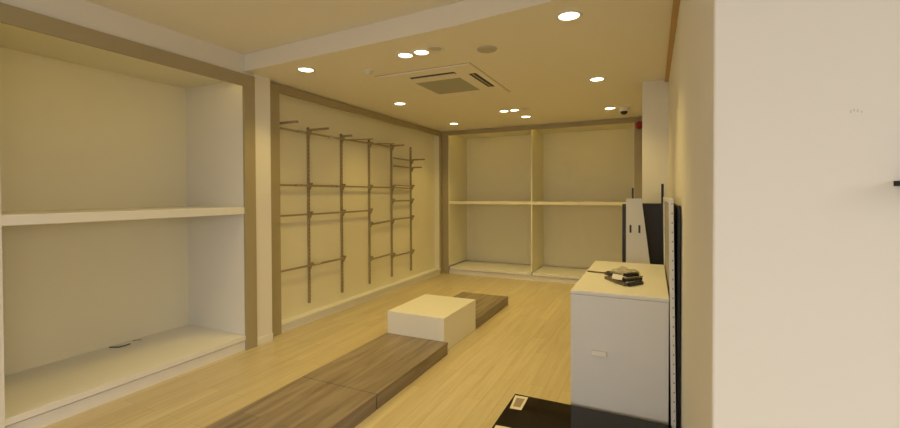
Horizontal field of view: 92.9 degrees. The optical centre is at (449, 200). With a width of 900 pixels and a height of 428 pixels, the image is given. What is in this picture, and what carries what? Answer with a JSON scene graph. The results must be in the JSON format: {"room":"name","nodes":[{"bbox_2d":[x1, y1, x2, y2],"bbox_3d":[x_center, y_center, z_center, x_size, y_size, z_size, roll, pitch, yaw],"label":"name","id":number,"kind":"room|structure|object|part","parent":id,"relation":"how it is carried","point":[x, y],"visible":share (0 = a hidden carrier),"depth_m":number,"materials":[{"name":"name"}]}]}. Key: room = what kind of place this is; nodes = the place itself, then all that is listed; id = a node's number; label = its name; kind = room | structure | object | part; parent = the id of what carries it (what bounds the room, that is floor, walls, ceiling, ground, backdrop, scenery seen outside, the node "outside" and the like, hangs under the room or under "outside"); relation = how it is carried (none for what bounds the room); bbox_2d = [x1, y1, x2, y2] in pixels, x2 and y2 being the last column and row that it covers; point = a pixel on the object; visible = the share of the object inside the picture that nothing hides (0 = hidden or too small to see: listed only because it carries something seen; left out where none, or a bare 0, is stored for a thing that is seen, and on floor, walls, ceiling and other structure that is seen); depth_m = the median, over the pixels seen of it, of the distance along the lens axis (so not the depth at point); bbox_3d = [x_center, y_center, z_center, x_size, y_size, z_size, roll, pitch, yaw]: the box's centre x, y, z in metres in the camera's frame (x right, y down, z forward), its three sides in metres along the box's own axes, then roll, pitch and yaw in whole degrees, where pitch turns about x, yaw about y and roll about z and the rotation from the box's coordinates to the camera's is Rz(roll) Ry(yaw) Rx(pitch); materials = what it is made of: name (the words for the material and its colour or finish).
{"room":"empty clothing store","nodes":[
{"label":"empty clothing store","id":0,"kind":"room"},
{"bbox_2d":[0,0,454,337],"bbox_3d":[-2.651,0.027,3.913,1.057,2.860,12.000,0,1,25],"label":"wall","id":1,"kind":"structure","parent":0,"point":[83,13],"depth_m":3.89,"materials":[{"name":"white paint"}]},
{"bbox_2d":[257,333,272,345],"bbox_3d":[-3.263,1.446,1.403,0.034,0.095,6.700,0,1,25],"label":"baseboard","id":2,"kind":"structure","parent":1,"relation":"attached to","point":[269,337],"depth_m":4.33,"materials":[{"name":"white laminate"}]},
{"bbox_2d":[85,0,463,54],"bbox_3d":[-0.988,-1.398,0.126,7.300,0.080,6.620,0,1,25],"label":"ceiling","id":3,"kind":"structure","parent":0,"point":[244,27],"depth_m":3.25,"materials":[{"name":"white paint"}]},
{"bbox_2d":[42,268,670,427],"bbox_3d":[0.175,1.494,2.596,7.300,0.060,12.000,0,1,25],"label":"floor","id":4,"kind":"structure","parent":0,"point":[524,348],"depth_m":3.65,"materials":[{"name":"brown wood"}]},
{"bbox_2d":[0,2,256,427],"bbox_3d":[-2.735,0.127,3.585,0.927,2.670,1.864,0,1,25],"label":"display unit","id":5,"kind":"object","parent":4,"relation":"on","point":[128,167],"visible":1,"depth_m":3.72,"materials":[{"name":"beige wood"}]},
{"bbox_3d":[-3.103,0.145,2.750,0.868,2.660,0.032,0,1,25],"label":"panel","id":6,"kind":"part","parent":5,"relation":"part of","materials":[{"name":"white laminate"}]},
{"bbox_3d":[-3.146,0.127,3.736,0.055,2.670,1.777,0,1,25],"label":"panel","id":7,"kind":"part","parent":5,"relation":"part of","materials":[{"name":"beige wood"}]},
{"bbox_3d":[-2.745,-1.177,3.521,0.847,0.040,1.705,0,1,25],"label":"panel","id":8,"kind":"part","parent":5,"relation":"part of","materials":[{"name":"beige wood"}]},
{"bbox_2d":[1,206,244,225],"bbox_3d":[-2.733,0.110,3.534,0.864,0.067,1.703,0,1,25],"label":"shelf","id":9,"kind":"object","parent":5,"relation":"attached to","point":[73,214],"depth_m":3.29,"materials":[{"name":"white laminate"}]},
{"bbox_2d":[4,324,245,426],"bbox_3d":[-2.730,1.342,3.553,0.860,0.045,1.705,0,1,25],"label":"shelf","id":10,"kind":"object","parent":5,"relation":"attached to","point":[40,389],"depth_m":3.38,"materials":[{"name":"white laminate"}]},
{"bbox_3d":[-2.369,0.121,4.323,0.847,2.660,0.030,0,1,25],"label":"panel","id":11,"kind":"part","parent":5,"relation":"part of","materials":[{"name":"white laminate"}]},
{"bbox_2d":[205,377,376,427],"bbox_3d":[-1.206,1.418,2.310,0.688,0.112,1.802,0,1,25],"label":"platform","id":12,"kind":"object","parent":4,"relation":"on","point":[304,402],"visible":1,"depth_m":2.79,"materials":[{"name":"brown wood"}]},
{"bbox_2d":[270,82,442,336],"bbox_3d":[-1.083,0.071,6.345,0.148,2.695,4.063,0,1,25],"label":"wall","id":13,"kind":"structure","parent":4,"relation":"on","point":[288,148],"depth_m":5.72,"materials":[{"name":"beige"}]},
{"bbox_2d":[306,127,310,302],"bbox_3d":[-1.699,0.182,5.141,0.027,2.110,0.022,0,1,25],"label":"upright","id":14,"kind":"object","parent":13,"relation":"attached to","point":[307,128],"visible":0.98,"depth_m":5.13,"materials":[{"name":"metal"}]},
{"bbox_2d":[280,127,310,133],"bbox_3d":[-1.771,-0.794,4.886,0.024,0.027,0.479,0,1,25],"label":"rail","id":15,"kind":"object","parent":14,"relation":"attached to","point":[281,128],"visible":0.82,"depth_m":4.88,"materials":[{"name":"metal"}]},
{"bbox_2d":[281,213,310,216],"bbox_3d":[-1.768,0.169,4.899,0.017,0.024,0.479,0,1,25],"label":"rail","id":16,"kind":"object","parent":14,"relation":"attached to","point":[305,213],"visible":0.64,"depth_m":4.88,"materials":[{"name":"metal"}]},
{"bbox_2d":[308,127,328,136],"bbox_3d":[-1.555,-0.807,5.058,0.300,0.089,0.022,0,1,25],"label":"bracket","id":17,"kind":"object","parent":14,"relation":"attached to","point":[325,128],"visible":0.96,"depth_m":5.06,"materials":[{"name":"metal"}]},
{"bbox_3d":[-1.555,-0.839,5.057,0.300,0.024,0.022,0,1,25],"label":"arm","id":18,"kind":"part","parent":17,"relation":"part of","materials":[{"name":"metal"}]},
{"bbox_3d":[-1.666,-0.164,5.120,0.050,0.089,0.022,0,1,25],"label":"bracket","id":19,"kind":"object","parent":14,"relation":"attached to","visible":0},
{"bbox_2d":[280,184,310,186],"bbox_3d":[-1.769,-0.171,4.895,0.024,0.027,0.479,0,1,25],"label":"rail","id":20,"kind":"object","parent":19,"relation":"attached to","point":[295,185],"visible":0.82,"depth_m":4.89,"materials":[{"name":"metal"}]},
{"bbox_3d":[-1.662,0.788,5.133,0.050,0.089,0.022,0,1,25],"label":"bracket","id":21,"kind":"object","parent":14,"relation":"attached to","visible":0},
{"bbox_2d":[281,264,311,272],"bbox_3d":[-1.765,0.780,4.907,0.017,0.021,0.479,0,1,25],"label":"rail","id":22,"kind":"object","parent":21,"relation":"attached to","point":[309,265],"visible":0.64,"depth_m":4.90,"materials":[{"name":"metal"}]},
{"bbox_2d":[340,134,343,292],"bbox_3d":[-1.440,0.174,5.688,0.027,2.110,0.022,0,1,25],"label":"upright","id":23,"kind":"object","parent":13,"relation":"attached to","point":[341,142],"visible":0.95,"depth_m":5.68,"materials":[{"name":"metal"}]},
{"bbox_3d":[-1.403,0.779,5.679,0.050,0.089,0.022,0,1,25],"label":"bracket","id":24,"kind":"object","parent":23,"relation":"attached to","visible":0},
{"bbox_2d":[313,257,344,265],"bbox_3d":[-1.530,0.773,5.404,0.024,0.027,0.589,0,1,25],"label":"rail","id":25,"kind":"object","parent":24,"relation":"attached to","point":[318,263],"visible":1,"depth_m":5.37,"materials":[{"name":"metal"}]},
{"bbox_3d":[-1.405,0.169,5.671,0.050,0.089,0.022,0,1,25],"label":"bracket","id":26,"kind":"object","parent":23,"relation":"attached to","visible":0},
{"bbox_2d":[312,211,343,214],"bbox_3d":[-1.532,0.162,5.396,0.017,0.024,0.589,0,1,25],"label":"rail","id":27,"kind":"object","parent":26,"relation":"attached to","point":[340,211],"visible":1,"depth_m":5.37,"materials":[{"name":"metal"}]},
{"bbox_3d":[-1.406,-0.173,5.666,0.050,0.089,0.022,0,1,25],"label":"bracket","id":28,"kind":"object","parent":23,"relation":"attached to","visible":0},
{"bbox_2d":[312,185,343,187],"bbox_3d":[-1.533,-0.179,5.392,0.028,0.032,0.589,0,1,25],"label":"rail","id":29,"kind":"object","parent":28,"relation":"attached to","point":[333,186],"visible":1,"depth_m":5.39,"materials":[{"name":"metal"}]},
{"bbox_3d":[-1.359,-0.815,5.634,0.160,0.089,0.022,0,1,25],"label":"bracket","id":30,"kind":"object","parent":23,"relation":"attached to","visible":0},
{"bbox_2d":[311,133,343,139],"bbox_3d":[-1.536,-0.802,5.383,0.024,0.027,0.589,0,1,25],"label":"rail","id":31,"kind":"object","parent":30,"relation":"attached to","point":[332,137],"visible":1,"depth_m":5.38,"materials":[{"name":"metal"}]},
{"bbox_2d":[368,140,370,283],"bbox_3d":[-1.178,0.165,6.241,0.027,2.110,0.022,0,1,25],"label":"upright","id":32,"kind":"object","parent":13,"relation":"attached to","point":[369,221],"visible":0.99,"depth_m":6.23,"materials":[{"name":"metal"}]},
{"bbox_3d":[-1.147,-0.804,6.211,0.050,0.089,0.022,0,1,25],"label":"bracket","id":33,"kind":"object","parent":32,"relation":"attached to","visible":0},
{"bbox_2d":[344,139,370,143],"bbox_3d":[-1.275,-0.815,5.933,0.017,0.031,0.596,0,1,25],"label":"rail","id":34,"kind":"object","parent":33,"relation":"attached to","point":[344,139],"visible":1,"depth_m":5.93,"materials":[{"name":"metal"}]},
{"bbox_2d":[372,143,393,147],"bbox_3d":[-1.018,-0.831,6.476,0.017,0.026,0.574,0,1,25],"label":"rail","id":35,"kind":"object","parent":33,"relation":"attached to","point":[373,143],"visible":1,"depth_m":6.45,"materials":[{"name":"metal"}]},
{"bbox_3d":[-1.142,0.356,6.227,0.050,0.089,0.022,0,1,25],"label":"bracket","id":36,"kind":"object","parent":32,"relation":"attached to","visible":0},
{"bbox_2d":[372,219,393,224],"bbox_3d":[-1.013,0.330,6.492,0.020,0.053,0.575,0,1,25],"label":"rail","id":37,"kind":"object","parent":36,"relation":"attached to","point":[392,219],"visible":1,"depth_m":6.46,"materials":[{"name":"metal"}]},
{"bbox_3d":[-1.144,-0.181,6.219,0.050,0.089,0.022,0,1,25],"label":"bracket","id":38,"kind":"object","parent":32,"relation":"attached to","visible":0},
{"bbox_2d":[345,186,371,187],"bbox_3d":[-1.273,-0.187,5.941,0.017,0.021,0.596,0,1,25],"label":"rail","id":39,"kind":"object","parent":38,"relation":"attached to","point":[345,186],"visible":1,"depth_m":5.97,"materials":[{"name":"metal"}]},
{"bbox_3d":[-1.143,0.161,6.224,0.050,0.089,0.022,0,1,25],"label":"bracket","id":40,"kind":"object","parent":32,"relation":"attached to","visible":0},
{"bbox_2d":[345,210,371,212],"bbox_3d":[-1.272,0.153,5.946,0.017,0.024,0.596,0,1,25],"label":"rail","id":41,"kind":"object","parent":40,"relation":"attached to","point":[359,210],"visible":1,"depth_m":5.94,"materials":[{"name":"metal"}]},
{"bbox_2d":[390,144,392,276],"bbox_3d":[-0.925,0.157,6.774,0.027,2.110,0.022,0,1,25],"label":"upright","id":42,"kind":"object","parent":13,"relation":"attached to","point":[391,191],"visible":0.98,"depth_m":6.76,"materials":[{"name":"metal"}]},
{"bbox_3d":[-0.888,0.878,6.767,0.050,0.089,0.022,0,1,25],"label":"bracket","id":43,"kind":"object","parent":42,"relation":"attached to","visible":0},
{"bbox_2d":[372,253,393,259],"bbox_3d":[-1.011,0.848,6.499,0.017,0.034,0.574,0,1,25],"label":"rail","id":44,"kind":"object","parent":43,"relation":"attached to","point":[390,253],"visible":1,"depth_m":6.49,"materials":[{"name":"metal"}]},
{"bbox_2d":[410,147,411,270],"bbox_3d":[-0.669,0.149,7.314,0.027,2.110,0.022,0,1,25],"label":"upright","id":45,"kind":"object","parent":13,"relation":"attached to","point":[410,147],"visible":1,"depth_m":7.31,"materials":[{"name":"metal"}]},
{"bbox_3d":[-0.569,-0.525,7.256,0.200,0.089,0.022,0,1,25],"label":"bracket","id":46,"kind":"object","parent":45,"relation":"attached to","visible":0},
{"bbox_2d":[393,165,412,168],"bbox_3d":[-0.762,-0.547,7.017,0.020,0.025,0.582,0,1,25],"label":"rail","id":47,"kind":"object","parent":46,"relation":"attached to","point":[393,165],"visible":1,"depth_m":6.98,"materials":[{"name":"metal"}]},
{"bbox_3d":[-0.632,0.884,7.307,0.050,0.089,0.022,0,1,25],"label":"bracket","id":48,"kind":"object","parent":45,"relation":"attached to","visible":0},
{"bbox_2d":[394,251,412,256],"bbox_3d":[-0.757,0.878,7.036,0.024,0.027,0.582,0,1,25],"label":"rail","id":49,"kind":"object","parent":48,"relation":"attached to","point":[410,251],"visible":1,"depth_m":6.98,"materials":[{"name":"metal"}]},
{"bbox_3d":[-0.244,-0.004,8.124,0.100,2.590,0.018,0,1,25],"label":"panel","id":50,"kind":"part","parent":13,"relation":"part of","materials":[{"name":"beige wood"}]},
{"bbox_3d":[-1.916,0.189,4.683,0.027,2.110,0.024,0,1,25],"label":"upright","id":51,"kind":"object","parent":13,"relation":"attached to","visible":0},
{"bbox_2d":[280,120,298,124],"bbox_3d":[-1.759,-0.800,4.593,0.330,0.089,0.022,0,1,25],"label":"bracket","id":52,"kind":"object","parent":51,"relation":"attached to","point":[295,121],"visible":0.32,"depth_m":4.57,"materials":[{"name":"metal"}]},
{"bbox_2d":[303,333,447,408],"bbox_3d":[-0.573,1.397,3.645,0.688,0.112,1.142,0,1,25],"label":"platform","id":53,"kind":"object","parent":4,"relation":"on","point":[387,364],"visible":0.88,"depth_m":3.52,"materials":[{"name":"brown wood"}]},
{"bbox_2d":[387,294,475,349],"bbox_3d":[-0.172,1.274,4.533,0.636,0.332,0.799,0,1,25],"label":"cube","id":54,"kind":"object","parent":4,"relation":"on","point":[450,320],"visible":0.8,"depth_m":4.27,"materials":[{"name":"white laminate"}]},
{"bbox_2d":[453,292,507,328],"bbox_3d":[0.237,1.370,5.431,0.682,0.112,1.160,0,1,25],"label":"platform","id":55,"kind":"object","parent":4,"relation":"on","point":[487,306],"visible":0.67,"depth_m":5.49,"materials":[{"name":"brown wood"}]},
{"bbox_2d":[442,117,641,283],"bbox_3d":[1.629,0.044,7.788,3.514,2.690,0.883,0,1,25],"label":"display unit","id":56,"kind":"object","parent":4,"relation":"on","point":[552,195],"visible":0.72,"depth_m":8.03,"materials":[{"name":"beige wood"}]},
{"bbox_3d":[0.152,-0.035,8.476,0.036,2.540,0.852,0,1,25],"label":"panel","id":57,"kind":"part","parent":56,"relation":"part of","materials":[{"name":"beige wood"}]},
{"bbox_2d":[450,201,530,204],"bbox_3d":[0.879,0.042,8.138,1.568,0.054,0.842,0,1,25],"label":"shelf","id":58,"kind":"object","parent":56,"relation":"attached to","point":[451,202],"depth_m":7.77,"materials":[{"name":"beige wood"}]},
{"bbox_2d":[450,260,541,275],"bbox_3d":[0.883,1.278,8.153,1.568,0.047,0.846,0,1,25],"label":"shelf","id":59,"kind":"object","parent":56,"relation":"attached to","point":[491,267],"depth_m":8.00,"materials":[{"name":"white laminate"}]},
{"bbox_3d":[1.612,-1.281,7.777,3.229,0.040,0.830,0,1,25],"label":"panel","id":60,"kind":"part","parent":56,"relation":"part of","materials":[{"name":"beige wood"}]},
{"bbox_3d":[1.800,-0.032,8.180,3.269,2.550,0.025,0,1,25],"label":"panel","id":61,"kind":"part","parent":56,"relation":"part of","materials":[{"name":"beige wood"}]},
{"bbox_2d":[532,266,587,278],"bbox_3d":[2.336,1.282,7.464,1.609,0.047,0.846,0,1,25],"label":"shelf","id":62,"kind":"object","parent":56,"relation":"attached to","point":[541,272],"depth_m":7.46,"materials":[{"name":"white laminate"}]},
{"bbox_2d":[532,201,625,204],"bbox_3d":[2.332,0.046,7.449,1.609,0.054,0.842,0,1,25],"label":"shelf","id":63,"kind":"object","parent":56,"relation":"attached to","point":[533,202],"depth_m":7.18,"materials":[{"name":"beige wood"}]},
{"bbox_3d":[3.073,-0.027,7.091,0.036,2.540,0.852,0,1,25],"label":"panel","id":64,"kind":"part","parent":56,"relation":"part of","materials":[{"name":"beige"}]},
{"bbox_2d":[635,121,641,128],"bbox_3d":[2.934,-1.166,6.617,0.120,0.120,0.080,0,1,25],"label":"fire alarm","id":65,"kind":"object","parent":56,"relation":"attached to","point":[638,125],"visible":0.8,"depth_m":6.60,"materials":[{"name":"red plastic"}]},
{"bbox_2d":[492,394,671,427],"bbox_3d":[0.559,1.370,2.017,0.906,0.201,1.286,0,1,25],"label":"plinth","id":66,"kind":"object","parent":4,"relation":"on","point":[522,411],"visible":1,"depth_m":2.49,"materials":[{"name":"black wood"}]},
{"bbox_2d":[513,398,524,406],"bbox_3d":[0.426,1.261,2.669,0.055,0.001,0.120,0,1,25],"label":"print","id":67,"kind":"object","parent":66,"relation":"on","point":[517,402],"depth_m":2.67},
{"bbox_2d":[570,261,668,423],"bbox_3d":[1.278,1.003,3.141,0.551,0.900,1.317,0,1,25],"label":"base cabinet","id":68,"kind":"object","parent":4,"relation":"on","point":[620,334],"visible":0.93,"depth_m":2.58,"materials":[{"name":"white laminate"}]},
{"bbox_3d":[0.907,0.930,2.600,0.085,0.030,0.024,0,1,25],"label":"handle","id":69,"kind":"part","parent":68,"relation":"part of","materials":[{"name":"white"}]},
{"bbox_2d":[570,261,668,301],"bbox_3d":[1.280,0.564,3.145,0.551,0.022,1.295,0,1,25],"label":"countertop","id":70,"kind":"structure","parent":68,"relation":"on","point":[654,287],"depth_m":2.84,"materials":[{"name":"white laminate"}]},
{"bbox_2d":[604,271,642,286],"bbox_3d":[1.223,0.518,3.015,0.262,0.072,0.529,0,1,25],"label":"bundle","id":71,"kind":"object","parent":70,"relation":"on","point":[629,279],"visible":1,"depth_m":2.85,"materials":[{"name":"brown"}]},
{"bbox_2d":[622,204,625,261],"bbox_3d":[1.709,0.736,4.198,0.032,1.401,0.030,0,1,25],"label":"post","id":72,"kind":"object","parent":4,"relation":"on","point":[623,205],"visible":0.44,"depth_m":4.18,"materials":[{"name":"black metal"}]},
{"bbox_2d":[626,198,649,263],"bbox_3d":[1.863,0.710,4.118,0.312,1.455,0.019,0,1,25],"label":"board","id":73,"kind":"object","parent":4,"relation":"on","point":[636,239],"visible":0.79,"depth_m":4.13,"materials":[{"name":"white"}]},
{"bbox_2d":[642,203,660,264],"bbox_3d":[2.086,0.732,4.415,0.216,1.401,0.025,0,1,25],"label":"board","id":74,"kind":"object","parent":4,"relation":"on","point":[651,211],"visible":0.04,"depth_m":4.39,"materials":[{"name":"black wood"}]},
{"bbox_2d":[661,184,663,264],"bbox_3d":[2.156,0.633,4.344,0.023,1.600,0.020,0,1,25],"label":"post","id":75,"kind":"object","parent":4,"relation":"on","point":[662,185],"visible":0.56,"depth_m":4.33,"materials":[{"name":"black metal"}]},
{"bbox_2d":[663,197,675,427],"bbox_3d":[1.555,0.717,3.045,0.043,1.472,1.426,0,1,25],"label":"frame","id":76,"kind":"object","parent":4,"relation":"on","point":[668,205],"visible":0.87,"depth_m":2.40,"materials":[{"name":"white painted metal"}]},
{"bbox_3d":[1.554,0.706,3.043,0.022,1.395,1.350,0,1,25],"label":"infill panel","id":77,"kind":"part","parent":76,"relation":"part of","materials":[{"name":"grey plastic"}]},
{"bbox_2d":[674,203,680,427],"bbox_3d":[1.569,0.738,2.998,0.015,1.431,1.260,0,1,25],"label":"board","id":78,"kind":"object","parent":4,"relation":"on","point":[677,208],"visible":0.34,"depth_m":2.43,"materials":[{"name":"black"}]},
{"bbox_2d":[244,0,672,131],"bbox_3d":[0.405,-1.401,5.868,4.900,0.240,5.810,0,1,25],"label":"ceiling","id":79,"kind":"structure","parent":0,"point":[546,64],"depth_m":3.83,"materials":[{"name":"white paint"}]},
{"bbox_2d":[296,67,315,72],"bbox_3d":[-1.376,-1.246,4.087,0.180,0.007,0.180,0,1,25],"label":"recessed light","id":80,"kind":"object","parent":79,"relation":"in","point":[301,69],"visible":1,"depth_m":4.07,"materials":[{"name":"white plastic"}]},
{"bbox_2d":[363,69,372,74],"bbox_3d":[-0.795,-1.236,4.145,0.104,0.034,0.104,0,1,25],"label":"smoke detector","id":81,"kind":"object","parent":79,"relation":"attached to","point":[367,72],"visible":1,"depth_m":4.12,"materials":[{"name":"white plastic"}]},
{"bbox_2d":[393,102,406,104],"bbox_3d":[-0.658,-1.269,5.627,0.180,0.007,0.180,0,1,25],"label":"recessed light","id":82,"kind":"object","parent":79,"relation":"in","point":[395,103],"visible":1,"depth_m":5.60,"materials":[{"name":"white plastic"}]},
{"bbox_2d":[396,52,414,58],"bbox_3d":[-0.383,-1.244,3.674,0.164,0.007,0.164,0,1,25],"label":"recessed light","id":83,"kind":"object","parent":79,"relation":"in","point":[405,55],"visible":1,"depth_m":3.67,"materials":[{"name":"white plastic"}]},
{"bbox_2d":[412,49,430,55],"bbox_3d":[-0.240,-1.243,3.599,0.164,0.007,0.164,0,1,25],"label":"recessed light","id":84,"kind":"object","parent":79,"relation":"in","point":[420,52],"visible":1,"depth_m":3.60,"materials":[{"name":"white plastic"}]},
{"bbox_2d":[425,45,443,51],"bbox_3d":[-0.124,-1.243,3.514,0.158,0.007,0.158,0,1,25],"label":"recessed light","id":85,"kind":"object","parent":79,"relation":"in","point":[433,48],"visible":1,"depth_m":3.50,"materials":[{"name":"white plastic"}]},
{"bbox_2d":[375,62,509,100],"bbox_3d":[-0.027,-1.252,4.664,1.042,0.022,1.232,0,1,25],"label":"air conditioner","id":86,"kind":"object","parent":79,"relation":"attached to","point":[462,80],"visible":1,"depth_m":4.53,"materials":[{"name":"white paint"}]},
{"bbox_2d":[402,85,430,95],"bbox_3d":[-0.374,-1.253,4.878,0.060,0.008,0.550,0,1,25],"label":"outlet","id":87,"kind":"object","parent":86,"relation":"attached to","point":[409,87],"depth_m":4.86,"materials":[{"name":"white paint"}]},
{"bbox_2d":[410,72,456,79],"bbox_3d":[-0.174,-1.242,4.267,0.495,0.014,0.067,0,1,25],"label":"outlet","id":88,"kind":"object","parent":86,"relation":"attached to","point":[443,73],"depth_m":4.26,"materials":[{"name":"white plastic"}]},
{"bbox_2d":[416,78,479,93],"bbox_3d":[-0.013,-1.255,4.707,0.520,0.006,0.570,0,1,25],"label":"grille","id":89,"kind":"object","parent":86,"relation":"attached to","point":[448,85],"depth_m":4.70,"materials":[{"name":"beige plastic"}]},
{"bbox_2d":[444,92,484,97],"bbox_3d":[0.170,-1.258,5.091,0.520,0.008,0.060,0,1,25],"label":"outlet","id":90,"kind":"object","parent":86,"relation":"attached to","point":[474,93],"depth_m":5.08,"materials":[{"name":"white paint"}]},
{"bbox_2d":[469,73,493,86],"bbox_3d":[0.337,-1.249,4.447,0.075,0.008,0.560,0,1,25],"label":"outlet","id":91,"kind":"object","parent":86,"relation":"attached to","point":[478,77],"depth_m":4.41,"materials":[{"name":"grey plastic"}]},
{"bbox_2d":[477,46,496,52],"bbox_3d":[0.305,-1.243,3.531,0.166,0.012,0.166,0,1,25],"label":"ceiling speaker","id":92,"kind":"object","parent":79,"relation":"attached to","point":[483,49],"visible":1,"depth_m":3.51,"materials":[{"name":"beige plastic"}]},
{"bbox_2d":[555,10,582,21],"bbox_3d":[0.800,-1.238,2.874,0.180,0.007,0.180,0,1,25],"label":"recessed light","id":93,"kind":"object","parent":79,"relation":"in","point":[569,15],"visible":1,"depth_m":2.86,"materials":[{"name":"white plastic"}]},
{"bbox_2d":[588,77,605,81],"bbox_3d":[1.534,-1.262,4.464,0.180,0.007,0.180,0,1,25],"label":"recessed light","id":94,"kind":"object","parent":79,"relation":"in","point":[594,79],"visible":1,"depth_m":4.46,"materials":[{"name":"white plastic"}]},
{"bbox_2d":[603,107,616,109],"bbox_3d":[2.234,-1.285,5.973,0.180,0.007,0.180,0,1,25],"label":"recessed light","id":95,"kind":"object","parent":79,"relation":"in","point":[605,108],"visible":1,"depth_m":5.98,"materials":[{"name":"white plastic"}]},
{"bbox_2d":[618,106,629,114],"bbox_3d":[2.410,-1.237,5.922,0.164,0.105,0.164,0,1,25],"label":"dome camera","id":96,"kind":"object","parent":79,"relation":"attached to","point":[623,109],"visible":1,"depth_m":5.88,"materials":[{"name":"white plastic"}]},
{"bbox_2d":[443,117,636,268],"bbox_3d":[1.616,0.017,7.929,3.670,2.740,1.088,0,1,25],"label":"wall","id":97,"kind":"structure","parent":0,"point":[631,117],"depth_m":7.89,"materials":[{"name":"white paint"}]},
{"bbox_2d":[642,80,668,202],"bbox_3d":[4.053,0.035,5.522,2.804,2.750,3.350,0,1,25],"label":"wall","id":98,"kind":"structure","parent":0,"point":[655,94],"depth_m":4.55,"materials":[{"name":"white paint"}]},
{"bbox_2d":[668,0,899,427],"bbox_3d":[2.658,0.004,2.284,2.552,2.910,3.695,0,1,25],"label":"wall","id":99,"kind":"structure","parent":0,"point":[788,199],"depth_m":1.09,"materials":[{"name":"white paint"}]},
{"bbox_2d":[665,0,679,81],"bbox_3d":[1.756,-1.238,3.396,0.036,0.030,2.415,0,1,25],"label":"trim","id":100,"kind":"structure","parent":99,"relation":"attached to","point":[675,9],"depth_m":3.17,"materials":[{"name":"brown wood"}]},
{"bbox_2d":[893,181,899,185],"bbox_3d":[1.089,-0.038,0.908,0.169,0.012,0.134,0,1,25],"label":"wall shelf","id":101,"kind":"object","parent":99,"relation":"attached to","point":[896,183],"visible":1,"depth_m":1.00,"materials":[{"name":"black"}]}
]}

